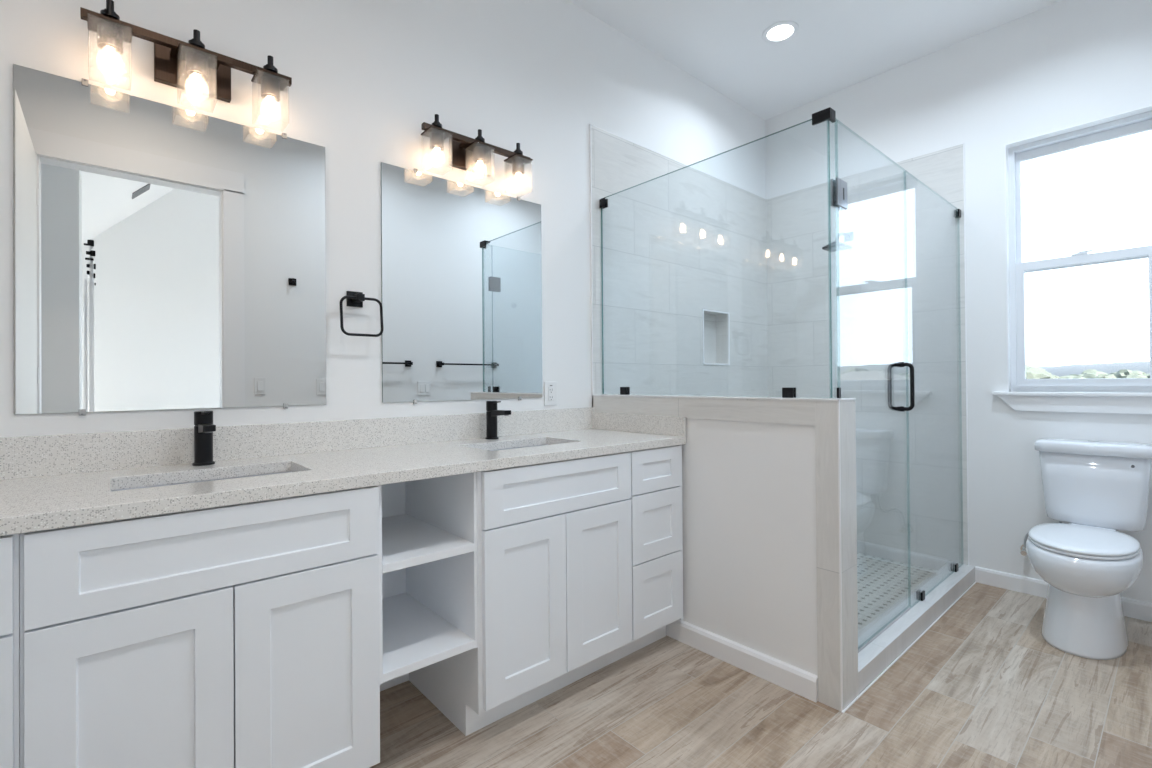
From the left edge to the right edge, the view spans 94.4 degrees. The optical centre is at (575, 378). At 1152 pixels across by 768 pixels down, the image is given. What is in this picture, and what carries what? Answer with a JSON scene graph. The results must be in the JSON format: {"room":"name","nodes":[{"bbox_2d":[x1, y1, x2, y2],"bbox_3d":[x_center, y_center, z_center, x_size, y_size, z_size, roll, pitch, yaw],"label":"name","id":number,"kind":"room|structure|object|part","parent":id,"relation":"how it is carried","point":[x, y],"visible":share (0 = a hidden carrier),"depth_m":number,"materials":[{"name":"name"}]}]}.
{"room":"bathroom","nodes":[
{"label":"bathroom","id":0,"kind":"room"},
{"bbox_2d":[0,0,765,437],"bbox_3d":[-0.266,-0.377,2.578,4.639,3.071,0.150,0,0,-41],"label":"wall","id":1,"kind":"structure","parent":0,"point":[366,75],"depth_m":2.08,"materials":[{"name":"white paint"}]},
{"bbox_2d":[13,64,325,415],"bbox_3d":[-1.190,-0.370,1.661,0.775,0.945,0.011,0,0,-41],"label":"wall mirror","id":2,"kind":"object","parent":1,"relation":"attached to","point":[166,256],"visible":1,"depth_m":1.60,"materials":[{"name":"silver metal"}]},
{"bbox_2d":[80,0,291,126],"bbox_3d":[-1.152,-0.936,1.618,0.512,0.216,0.136,0,0,-41],"label":"vanity light","id":3,"kind":"object","parent":1,"relation":"attached to","point":[189,66],"visible":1,"depth_m":1.60,"materials":[{"name":"brown metal"}]},
{"bbox_2d":[97,22,122,53],"bbox_3d":[-1.286,-0.939,1.473,0.054,0.054,0.054,0,0,-41],"label":"socket","id":4,"kind":"object","parent":3,"relation":"attached to","point":[108,37],"depth_m":1.46,"materials":[{"name":"white metal"}]},
{"bbox_3d":[-1.286,-0.897,1.472,0.088,0.138,0.088,0,0,-41],"label":"lamp shade","id":5,"kind":"part","parent":3,"relation":"part of","materials":[{"name":"clear glass"}]},
{"bbox_3d":[-1.286,-0.934,1.473,0.027,0.050,0.027,0,0,-41],"label":"bulb","id":6,"kind":"part","parent":3,"relation":"part of","materials":[{"name":"white glass"}]},
{"bbox_3d":[-1.201,-0.983,1.597,0.020,0.014,0.053,0,0,-41],"label":"arm","id":7,"kind":"part","parent":3,"relation":"part of","materials":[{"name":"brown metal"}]},
{"bbox_3d":[-1.189,-0.956,1.659,0.194,0.123,0.025,0,0,-41],"label":"plate","id":8,"kind":"part","parent":3,"relation":"part of","materials":[{"name":"brown metal"}]},
{"bbox_3d":[-1.138,-0.935,1.602,0.027,0.050,0.027,0,0,-41],"label":"bulb","id":9,"kind":"part","parent":3,"relation":"part of","materials":[{"name":"white glass"}]},
{"bbox_2d":[186,51,207,79],"bbox_3d":[-1.138,-0.939,1.602,0.054,0.054,0.054,0,0,-41],"label":"socket","id":10,"kind":"object","parent":3,"relation":"attached to","point":[194,59],"depth_m":1.59,"materials":[{"name":"white metal"}]},
{"bbox_3d":[-1.138,-0.897,1.601,0.088,0.138,0.088,0,0,-41],"label":"lamp shade","id":11,"kind":"part","parent":3,"relation":"part of","materials":[{"name":"clear glass"}]},
{"bbox_2d":[261,76,279,101],"bbox_3d":[-0.991,-0.940,1.731,0.054,0.054,0.054,0,0,-41],"label":"socket","id":12,"kind":"object","parent":3,"relation":"attached to","point":[270,87],"depth_m":1.71,"materials":[{"name":"white metal"}]},
{"bbox_3d":[-0.991,-0.897,1.731,0.088,0.138,0.088,0,0,-41],"label":"lamp shade","id":13,"kind":"part","parent":3,"relation":"part of","materials":[{"name":"clear glass"}]},
{"bbox_3d":[-0.991,-0.935,1.731,0.027,0.050,0.027,0,0,-41],"label":"bulb","id":14,"kind":"part","parent":3,"relation":"part of","materials":[{"name":"white glass"}]},
{"bbox_2d":[0,407,593,479],"bbox_3d":[-0.892,0.206,1.909,2.611,0.108,0.019,0,0,-41],"label":"backsplash","id":15,"kind":"structure","parent":1,"relation":"attached to","point":[45,455],"depth_m":1.75,"materials":[{"name":"stone"}]},
{"bbox_2d":[340,291,383,336],"bbox_3d":[-0.796,-0.239,1.965,0.154,0.170,0.070,0,0,-41],"label":"towel ring","id":16,"kind":"object","parent":1,"relation":"attached to","point":[353,299],"visible":1,"depth_m":1.96,"materials":[{"name":"black metal"}]},
{"bbox_3d":[-0.823,-0.295,1.984,0.057,0.056,0.008,0,0,-41],"label":"mounting plate","id":17,"kind":"part","parent":16,"relation":"part of","materials":[{"name":"black metal"}]},
{"bbox_3d":[-0.799,-0.296,1.960,0.026,0.025,0.057,0,0,-41],"label":"post","id":18,"kind":"part","parent":16,"relation":"part of","materials":[{"name":"black metal"}]},
{"bbox_2d":[381,162,542,403],"bbox_3d":[-0.455,-0.372,2.305,0.773,0.945,0.011,0,0,-41],"label":"wall mirror","id":19,"kind":"object","parent":1,"relation":"attached to","point":[461,264],"visible":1,"depth_m":2.26,"materials":[{"name":"silver metal"}]},
{"bbox_2d":[421,114,532,190],"bbox_3d":[-0.418,-0.938,2.261,0.512,0.216,0.136,0,0,-41],"label":"vanity light","id":20,"kind":"object","parent":1,"relation":"attached to","point":[466,153],"visible":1,"depth_m":2.24,"materials":[{"name":"brown metal"}]},
{"bbox_2d":[430,131,443,150],"bbox_3d":[-0.552,-0.941,2.116,0.054,0.054,0.054,0,0,-41],"label":"socket","id":21,"kind":"object","parent":20,"relation":"attached to","point":[436,137],"depth_m":2.09,"materials":[{"name":"white glass"}]},
{"bbox_3d":[-0.467,-0.985,2.240,0.020,0.014,0.053,0,0,-41],"label":"arm","id":22,"kind":"part","parent":20,"relation":"part of","materials":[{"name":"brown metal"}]},
{"bbox_3d":[-0.455,-0.958,2.302,0.194,0.123,0.025,0,0,-41],"label":"plate","id":23,"kind":"part","parent":20,"relation":"part of","materials":[{"name":"brown wood"}]},
{"bbox_2d":[473,146,486,163],"bbox_3d":[-0.404,-0.941,2.245,0.054,0.054,0.054,0,0,-41],"label":"socket","id":24,"kind":"object","parent":20,"relation":"attached to","point":[479,152],"depth_m":2.23,"materials":[{"name":"white glass"}]},
{"bbox_2d":[512,158,523,174],"bbox_3d":[-0.257,-0.942,2.374,0.054,0.054,0.054,0,0,-41],"label":"socket","id":25,"kind":"object","parent":20,"relation":"attached to","point":[517,163],"depth_m":2.35,"materials":[{"name":"white metal"}]},
{"bbox_2d":[544,382,556,405],"bbox_3d":[-0.123,0.072,2.592,0.076,0.115,0.009,0,0,-41],"label":"outlet","id":26,"kind":"object","parent":1,"relation":"attached to","point":[550,388],"visible":1,"depth_m":2.59,"materials":[{"name":"white plastic"}]},
{"bbox_2d":[548,386,553,400],"bbox_3d":[-0.121,0.072,2.589,0.034,0.068,0.002,0,0,-41],"label":"receptacle","id":27,"kind":"object","parent":26,"relation":"attached to","point":[550,388],"depth_m":2.59,"materials":[{"name":"white plastic"}]},
{"bbox_2d":[589,124,765,394],"bbox_3d":[0.748,-0.623,3.362,1.781,1.409,0.011,0,0,-41],"label":"trim","id":28,"kind":"structure","parent":1,"relation":"attached to","point":[590,153],"depth_m":2.77,"materials":[{"name":"white paint"}]},
{"bbox_2d":[591,125,767,406],"bbox_3d":[0.752,-0.085,3.361,1.776,2.480,0.008,0,0,-41],"label":"tile wall","id":29,"kind":"structure","parent":1,"relation":"attached to","point":[679,244],"depth_m":3.20,"materials":[{"name":"tile"}]},
{"bbox_2d":[702,309,729,364],"bbox_3d":[0.923,-0.269,3.510,0.302,0.357,0.009,0,0,-41],"label":"trim","id":30,"kind":"structure","parent":1,"relation":"attached to","point":[703,310],"depth_m":3.53,"materials":[{"name":"white tile"}]},
{"bbox_2d":[704,311,728,365],"bbox_3d":[0.886,-0.268,3.551,0.306,0.361,0.102,0,0,-41],"label":"wall niche","id":31,"kind":"object","parent":1,"relation":"in","point":[715,324],"visible":0.47,"depth_m":3.63,"materials":[{"name":"tile"}]},
{"bbox_2d":[857,540,948,570],"bbox_3d":[1.182,1.093,2.975,1.628,0.077,1.117,0,0,-41],"label":"trim","id":32,"kind":"structure","parent":1,"relation":"attached to","point":[903,556],"depth_m":3.27,"materials":[{"name":"tile"}]},
{"bbox_2d":[682,418,817,675],"bbox_3d":[0.549,0.620,2.355,0.124,1.064,1.241,0,0,-41],"label":"wall","id":33,"kind":"structure","parent":0,"point":[749,488],"depth_m":2.09,"materials":[{"name":"white paint"}]},
{"bbox_2d":[592,397,814,425],"bbox_3d":[0.471,0.127,2.342,0.008,0.092,1.166,0,0,-41],"label":"trim","id":34,"kind":"structure","parent":33,"relation":"attached to","point":[780,412],"depth_m":2.21,"materials":[{"name":"tile"}]},
{"bbox_2d":[592,394,853,401],"bbox_3d":[0.545,0.083,2.356,0.141,0.010,1.245,0,0,-41],"label":"trim","id":35,"kind":"structure","parent":33,"relation":"on","point":[601,394],"depth_m":2.17,"materials":[{"name":"stone"}]},
{"bbox_2d":[599,119,831,397],"bbox_3d":[0.528,-0.440,2.375,0.028,1.033,1.187,0,0,-41],"label":"panel","id":36,"kind":"object","parent":35,"relation":"on","point":[787,392],"visible":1,"depth_m":2.21,"materials":[{"name":"clear glass"}]},
{"bbox_2d":[812,107,840,397],"bbox_3d":[0.925,-0.451,1.963,0.087,1.045,0.067,0,0,-41],"label":"bracket","id":37,"kind":"object","parent":35,"relation":"on","point":[829,114],"visible":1,"depth_m":1.94,"materials":[{"name":"black metal"}]},
{"bbox_2d":[597,395,855,711],"bbox_3d":[0.551,0.614,2.351,0.142,1.075,1.250,0,0,-41],"label":"trim","id":38,"kind":"structure","parent":33,"relation":"attached to","point":[838,400],"depth_m":1.84,"materials":[{"name":"white paint"}]},
{"bbox_2d":[666,620,817,701],"bbox_3d":[0.480,1.109,2.326,0.021,0.086,1.145,0,0,-41],"label":"baseboard","id":39,"kind":"structure","parent":33,"relation":"attached to","point":[803,683],"depth_m":2.09,"materials":[{"name":"white paint"}]},
{"bbox_2d":[815,402,840,710],"bbox_3d":[0.885,0.611,1.871,0.008,1.071,0.080,0,0,-41],"label":"trim","id":40,"kind":"structure","parent":33,"relation":"attached to","point":[826,413],"depth_m":1.87,"materials":[{"name":"tile"}]},
{"bbox_2d":[840,401,857,709],"bbox_3d":[0.962,0.614,1.887,0.136,1.064,0.008,0,0,-41],"label":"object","id":41,"kind":"structure","parent":33,"relation":"attached to","point":[847,409],"depth_m":1.88,"materials":[{"name":"tile"}]},
{"bbox_2d":[830,177,914,652],"bbox_3d":[1.242,0.049,2.212,0.760,2.023,0.109,0,0,-41],"label":"shower door","id":42,"kind":"structure","parent":33,"relation":"attached to","point":[838,188],"depth_m":2.27,"materials":[{"name":"clear glass"}]},
{"bbox_3d":[1.466,0.036,2.409,0.024,0.224,0.109,0,0,-41],"label":"handle","id":43,"kind":"part","parent":42,"relation":"part of","materials":[{"name":"black metal"}]},
{"bbox_2d":[369,553,1151,767],"bbox_3d":[0.514,1.164,1.654,4.589,0.068,2.440,0,0,-41],"label":"floor","id":44,"kind":"structure","parent":0,"point":[983,687],"depth_m":1.83,"materials":[{"name":"brown wood"}]},
{"bbox_2d":[0,533,19,767],"bbox_3d":[-1.454,0.726,1.023,0.586,0.866,0.588,0,0,-41],"label":"base cabinet","id":45,"kind":"object","parent":44,"relation":"on","point":[9,544],"visible":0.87,"depth_m":0.99,"materials":[{"name":"white paint"}]},
{"bbox_3d":[-1.265,0.616,0.812,0.564,0.273,0.019,0,0,-41],"label":"drawer","id":46,"kind":"part","parent":45,"relation":"part of","materials":[{"name":"white paint"}]},
{"bbox_3d":[-1.266,0.385,0.813,0.564,0.180,0.019,0,0,-41],"label":"drawer","id":47,"kind":"part","parent":45,"relation":"part of","materials":[{"name":"white paint"}]},
{"bbox_2d":[20,485,379,767],"bbox_3d":[-0.976,0.725,1.442,0.684,0.866,0.588,0,0,-41],"label":"vanity cabinet","id":48,"kind":"object","parent":44,"relation":"on","point":[245,635],"visible":0.96,"depth_m":1.19,"materials":[{"name":"white paint"}]},
{"bbox_3d":[-0.915,0.757,1.117,0.334,0.557,0.019,0,0,-41],"label":"door","id":49,"kind":"part","parent":48,"relation":"part of","materials":[{"name":"white paint"}]},
{"bbox_3d":[-0.791,0.383,1.230,0.670,0.180,0.019,0,0,-41],"label":"drawer","id":50,"kind":"part","parent":48,"relation":"part of","materials":[{"name":"white paint"}]},
{"bbox_3d":[-0.661,0.756,1.339,0.332,0.557,0.019,0,0,-41],"label":"door","id":51,"kind":"part","parent":48,"relation":"part of","materials":[{"name":"white paint"}]},
{"bbox_2d":[0,407,685,535],"bbox_3d":[-0.700,0.220,1.690,2.611,0.141,0.601,0,0,-41],"label":"countertop","id":52,"kind":"structure","parent":48,"relation":"on","point":[47,482],"depth_m":1.59,"materials":[{"name":"stone"}]},
{"bbox_2d":[111,471,291,490],"bbox_3d":[-0.979,0.366,1.448,0.492,0.150,0.300,0,0,-41],"label":"sink","id":53,"kind":"object","parent":52,"relation":"in","point":[289,471],"visible":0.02,"depth_m":1.53,"materials":[{"name":"white ceramic"}]},
{"bbox_2d":[192,411,215,465],"bbox_3d":[-1.097,0.178,1.581,0.057,0.163,0.154,0,0,-41],"label":"faucet","id":54,"kind":"object","parent":52,"relation":"on","point":[204,427],"visible":1,"depth_m":1.60,"materials":[{"name":"black metal"}]},
{"bbox_3d":[-1.083,0.147,1.565,0.031,0.028,0.113,0,0,-41],"label":"spout","id":55,"kind":"part","parent":54,"relation":"part of","materials":[{"name":"black metal"}]},
{"bbox_2d":[485,401,510,438],"bbox_3d":[-0.329,0.176,2.252,0.057,0.163,0.154,0,0,-41],"label":"faucet","id":56,"kind":"object","parent":52,"relation":"on","point":[492,412],"visible":1,"depth_m":2.27,"materials":[{"name":"black metal"}]},
{"bbox_3d":[-0.316,0.145,2.237,0.031,0.028,0.113,0,0,-41],"label":"spout","id":57,"kind":"part","parent":56,"relation":"part of","materials":[{"name":"black metal"}]},
{"bbox_2d":[489,444,547,450],"bbox_3d":[-0.213,0.364,2.118,0.492,0.150,0.300,0,0,-41],"label":"sink","id":58,"kind":"object","parent":52,"relation":"in","point":[545,444],"visible":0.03,"depth_m":2.26,"materials":[{"name":"white ceramic"}]},
{"bbox_2d":[379,472,477,690],"bbox_3d":[-0.594,0.724,1.759,0.308,0.866,0.519,0,0,-41],"label":"shelf unit","id":59,"kind":"object","parent":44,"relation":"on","point":[428,527],"visible":0.67,"depth_m":1.74,"materials":[{"name":"white wood"}]},
{"bbox_3d":[-0.706,0.567,1.660,0.010,0.551,0.511,0,0,-41],"label":"panel","id":60,"kind":"part","parent":59,"relation":"part of","materials":[{"name":"white wood"}]},
{"bbox_3d":[-0.763,0.726,1.952,0.308,0.866,0.006,0,0,-41],"label":"panel","id":61,"kind":"part","parent":59,"relation":"part of","materials":[{"name":"white wood"}]},
{"bbox_3d":[-0.594,0.528,1.758,0.289,0.024,0.512,0,0,-41],"label":"shelf","id":62,"kind":"part","parent":59,"relation":"part of","materials":[{"name":"white wood"}]},
{"bbox_3d":[-0.591,0.828,1.756,0.289,0.024,0.512,0,0,-41],"label":"shelf","id":63,"kind":"part","parent":59,"relation":"part of","materials":[{"name":"white wood"}]},
{"bbox_3d":[-0.481,0.566,1.856,0.010,0.551,0.511,0,0,-41],"label":"panel","id":64,"kind":"part","parent":59,"relation":"part of","materials":[{"name":"white wood"}]},
{"bbox_2d":[409,452,631,735],"bbox_3d":[-0.229,0.723,2.096,0.684,0.866,0.588,0,0,-41],"label":"vanity cabinet","id":65,"kind":"object","parent":44,"relation":"on","point":[554,539],"visible":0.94,"depth_m":1.83,"materials":[{"name":"white paint"}]},
{"bbox_3d":[-0.164,0.755,1.774,0.330,0.557,0.019,0,0,-41],"label":"door","id":66,"kind":"part","parent":65,"relation":"part of","materials":[{"name":"white paint"}]},
{"bbox_3d":[-0.040,0.381,1.887,0.667,0.180,0.019,0,0,-41],"label":"drawer","id":67,"kind":"part","parent":65,"relation":"part of","materials":[{"name":"white paint"}]},
{"bbox_3d":[0.088,0.754,1.995,0.334,0.557,0.019,0,0,-41],"label":"door","id":68,"kind":"part","parent":65,"relation":"part of","materials":[{"name":"white paint"}]},
{"bbox_2d":[615,445,682,660],"bbox_3d":[0.152,0.722,2.430,0.330,0.866,0.588,0,0,-41],"label":"base cabinet","id":69,"kind":"object","parent":44,"relation":"on","point":[656,473],"visible":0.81,"depth_m":2.21,"materials":[{"name":"white paint"}]},
{"bbox_3d":[0.334,0.603,2.212,0.310,0.271,0.019,0,0,-41],"label":"drawer","id":70,"kind":"part","parent":69,"relation":"part of","materials":[{"name":"white paint"}]},
{"bbox_3d":[0.332,0.376,2.213,0.310,0.172,0.019,0,0,-41],"label":"drawer","id":71,"kind":"part","parent":69,"relation":"part of","materials":[{"name":"white paint"}]},
{"bbox_3d":[0.336,0.888,2.210,0.310,0.289,0.019,0,0,-41],"label":"drawer","id":72,"kind":"part","parent":69,"relation":"part of","materials":[{"name":"white paint"}]},
{"bbox_2d":[1026,438,1151,659],"bbox_3d":[2.293,0.717,2.390,0.720,0.840,0.414,0,0,-41],"label":"toilet","id":73,"kind":"object","parent":44,"relation":"on","point":[1099,488],"visible":1,"depth_m":2.34,"materials":[{"name":"white ceramic"}]},
{"bbox_3d":[2.216,0.718,2.339,0.507,0.014,0.350,0,0,-41],"label":"seat","id":74,"kind":"part","parent":73,"relation":"part of","materials":[{"name":"plastic"}]},
{"bbox_3d":[2.219,0.700,2.342,0.518,0.020,0.352,0,0,-41],"label":"lid","id":75,"kind":"part","parent":73,"relation":"part of","materials":[{"name":"plastic"}]},
{"bbox_3d":[2.219,0.816,2.340,0.542,0.180,0.370,0,0,-41],"label":"bowl","id":76,"kind":"part","parent":73,"relation":"part of","materials":[{"name":"white ceramic"}]},
{"bbox_3d":[2.477,0.329,2.556,0.222,0.055,0.414,0,0,-41],"label":"tank lid","id":77,"kind":"part","parent":73,"relation":"part of","materials":[{"name":"white ceramic"}]},
{"bbox_3d":[2.471,0.766,2.546,0.130,0.143,0.160,0,0,-41],"label":"tank mount","id":78,"kind":"part","parent":73,"relation":"part of","materials":[{"name":"white ceramic"}]},
{"bbox_3d":[2.482,0.526,2.559,0.200,0.338,0.384,0,0,-41],"label":"tank","id":79,"kind":"part","parent":73,"relation":"part of","materials":[{"name":"white ceramic"}]},
{"bbox_2d":[569,0,1061,119],"bbox_3d":[0.493,-1.948,1.707,4.639,0.050,2.490,0,0,-41],"label":"ceiling","id":80,"kind":"structure","parent":0,"point":[837,45],"depth_m":2.98,"materials":[{"name":"white paint"}]},
{"bbox_2d":[762,21,798,43],"bbox_3d":[1.133,-1.918,2.958,0.192,0.006,0.192,0,0,-41],"label":"recessed light","id":81,"kind":"object","parent":80,"relation":"in","point":[782,31],"visible":1,"depth_m":2.95,"materials":[{"name":"white paint"}]},
{"bbox_2d":[765,0,1151,602],"bbox_3d":[2.243,-0.393,3.120,0.150,3.071,2.340,0,0,-41],"label":"wall","id":82,"kind":"structure","parent":0,"point":[1062,64],"depth_m":2.93,"materials":[{"name":"white paint"}]},
{"bbox_2d":[822,232,852,251],"bbox_3d":[1.699,-0.892,3.422,0.252,0.136,0.130,0,0,-41],"label":"shower","id":83,"kind":"object","parent":82,"relation":"attached to","point":[836,245],"visible":1,"depth_m":3.38,"materials":[{"name":"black metal"}]},
{"bbox_3d":[1.654,-0.845,3.381,0.130,0.043,0.130,0,0,-41],"label":"spray plate","id":84,"kind":"part","parent":83,"relation":"part of","materials":[{"name":"silver metal"}]},
{"bbox_3d":[1.719,-0.905,3.439,0.194,0.082,0.020,0,0,-41],"label":"arm","id":85,"kind":"part","parent":83,"relation":"part of","materials":[{"name":"silver metal"}]},
{"bbox_2d":[766,144,967,564],"bbox_3d":[1.818,-0.092,3.487,0.008,2.480,1.208,0,0,-41],"label":"tile wall","id":86,"kind":"structure","parent":82,"relation":"attached to","point":[898,294],"depth_m":3.32,"materials":[{"name":"tile"}]},
{"bbox_2d":[767,143,968,565],"bbox_3d":[1.819,-0.136,3.484,0.010,2.399,1.209,0,0,-41],"label":"trim","id":87,"kind":"structure","parent":82,"relation":"attached to","point":[961,143],"depth_m":3.03,"materials":[{"name":"white paint"}]},
{"bbox_2d":[842,581,975,712],"bbox_3d":[1.583,1.142,2.414,1.780,0.004,0.005,0,0,-41],"label":"trim","id":88,"kind":"structure","parent":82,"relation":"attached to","point":[945,611],"depth_m":2.20,"materials":[{"name":"white paint"}]},
{"bbox_2d":[858,561,974,694],"bbox_3d":[1.593,1.102,2.511,1.638,0.084,0.123,0,0,-41],"label":"shower curb","id":89,"kind":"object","parent":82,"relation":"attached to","point":[945,586],"depth_m":2.37,"materials":[{"name":"stone"}]},
{"bbox_2d":[916,209,960,600],"bbox_3d":[1.864,0.047,2.757,0.884,2.023,0.028,0,0,-41],"label":"panel","id":90,"kind":"object","parent":89,"relation":"on","point":[919,594],"visible":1,"depth_m":2.92,"materials":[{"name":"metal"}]},
{"bbox_2d":[1020,521,1061,555],"bbox_3d":[2.401,0.824,2.759,0.092,0.222,0.176,0,0,-41],"label":"supply valve","id":91,"kind":"object","parent":82,"relation":"attached to","point":[1023,547],"visible":0.29,"depth_m":2.79,"materials":[{"name":"silver metal"}]},
{"bbox_3d":[2.340,0.908,2.784,0.030,0.031,0.031,0,0,-41],"label":"valve knob","id":92,"kind":"part","parent":91,"relation":"part of","materials":[{"name":"silver metal"}]},
{"bbox_2d":[975,566,1151,621],"bbox_3d":[2.565,1.094,2.634,0.013,0.086,0.971,0,0,-41],"label":"baseboard","id":93,"kind":"structure","parent":82,"relation":"attached to","point":[1137,609],"depth_m":2.82,"materials":[{"name":"white paint"}]},
{"bbox_2d":[992,391,1151,396],"bbox_3d":[2.543,0.077,2.678,0.107,0.019,0.712,0,0,-41],"label":"trim","id":94,"kind":"structure","parent":82,"relation":"attached to","point":[1112,394],"depth_m":2.65,"materials":[{"name":"white paint"}]},
{"bbox_2d":[997,395,1151,413],"bbox_3d":[2.528,0.128,2.666,0.022,0.082,0.672,0,0,-41],"label":"trim","id":95,"kind":"structure","parent":82,"relation":"attached to","point":[1083,404],"depth_m":2.66,"materials":[{"name":"white paint"}]},
{"bbox_2d":[1004,105,1151,391],"bbox_3d":[2.553,-0.605,2.697,0.064,1.345,0.590,0,0,-41],"label":"trim","id":96,"kind":"structure","parent":82,"relation":"attached to","point":[1146,108],"depth_m":2.89,"materials":[{"name":"white paint"}]},
{"bbox_2d":[1008,111,1151,391],"bbox_3d":[2.608,-0.605,2.745,0.083,1.345,0.590,0,0,-41],"label":"window","id":97,"kind":"structure","parent":82,"relation":"in","point":[1139,123],"depth_m":2.81,"materials":[{"name":"plastic"}]},
{"bbox_3d":[2.617,-0.915,2.756,0.025,0.665,0.530,0,0,-41],"label":"sash","id":98,"kind":"part","parent":97,"relation":"part of","materials":[{"name":"plastic"}]},
{"bbox_3d":[2.598,-0.300,2.732,0.028,0.668,0.534,0,0,-41],"label":"sash","id":99,"kind":"part","parent":97,"relation":"part of","materials":[{"name":"plastic"}]},
{"label":"outside","id":100,"kind":"structure","parent":0,"visible":0},
{"bbox_3d":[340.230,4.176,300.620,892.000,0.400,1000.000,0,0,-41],"label":"ground","id":101,"kind":"structure","parent":100,"visible":0},
{"bbox_2d":[1026,364,1052,378],"bbox_3d":[36.941,1.791,45.411,6.250,6.235,6.941,0,0,-41],"label":"tree","id":102,"kind":"object","parent":101,"relation":"on","point":[1031,372],"visible":0.04,"depth_m":42.41,"materials":[{"name":"green plant"}]},
{"bbox_2d":[1058,375,1085,378],"bbox_3d":[48.363,2.258,50.313,5.190,5.177,5.764,-1,0,27],"label":"tree","id":103,"kind":"object","parent":101,"relation":"on","point":[1068,376],"visible":0.02,"depth_m":51.03,"materials":[{"name":"green plant"}]},
{"bbox_2d":[1079,369,1107,378],"bbox_3d":[87.420,1.585,89.882,6.733,6.357,6.663,0,0,-25],"label":"tree","id":104,"kind":"object","parent":101,"relation":"on","point":[1090,373],"visible":0.05,"depth_m":89.18,"materials":[{"name":"green plant"}]},
{"bbox_2d":[1039,361,1149,376],"bbox_3d":[462.252,-6.338,314.559,170.000,19.101,520.000,0,0,-41],"label":"hills","id":105,"kind":"structure","parent":101,"relation":"on","point":[1143,366],"depth_m":361.97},
{"bbox_2d":[1092,369,1145,378],"bbox_3d":[77.111,1.739,75.975,6.677,6.055,5.480,0,0,-10],"label":"tree","id":106,"kind":"object","parent":101,"relation":"on","point":[1121,373],"visible":0.16,"depth_m":75.10,"materials":[{"name":"green plant"}]},
{"bbox_2d":[1124,374,1149,377],"bbox_3d":[63.148,2.031,58.554,4.973,5.494,6.059,-1,0,12],"label":"tree","id":107,"kind":"object","parent":101,"relation":"on","point":[1136,375],"visible":0.07,"depth_m":59.20,"materials":[{"name":"green plant"}]}
]}

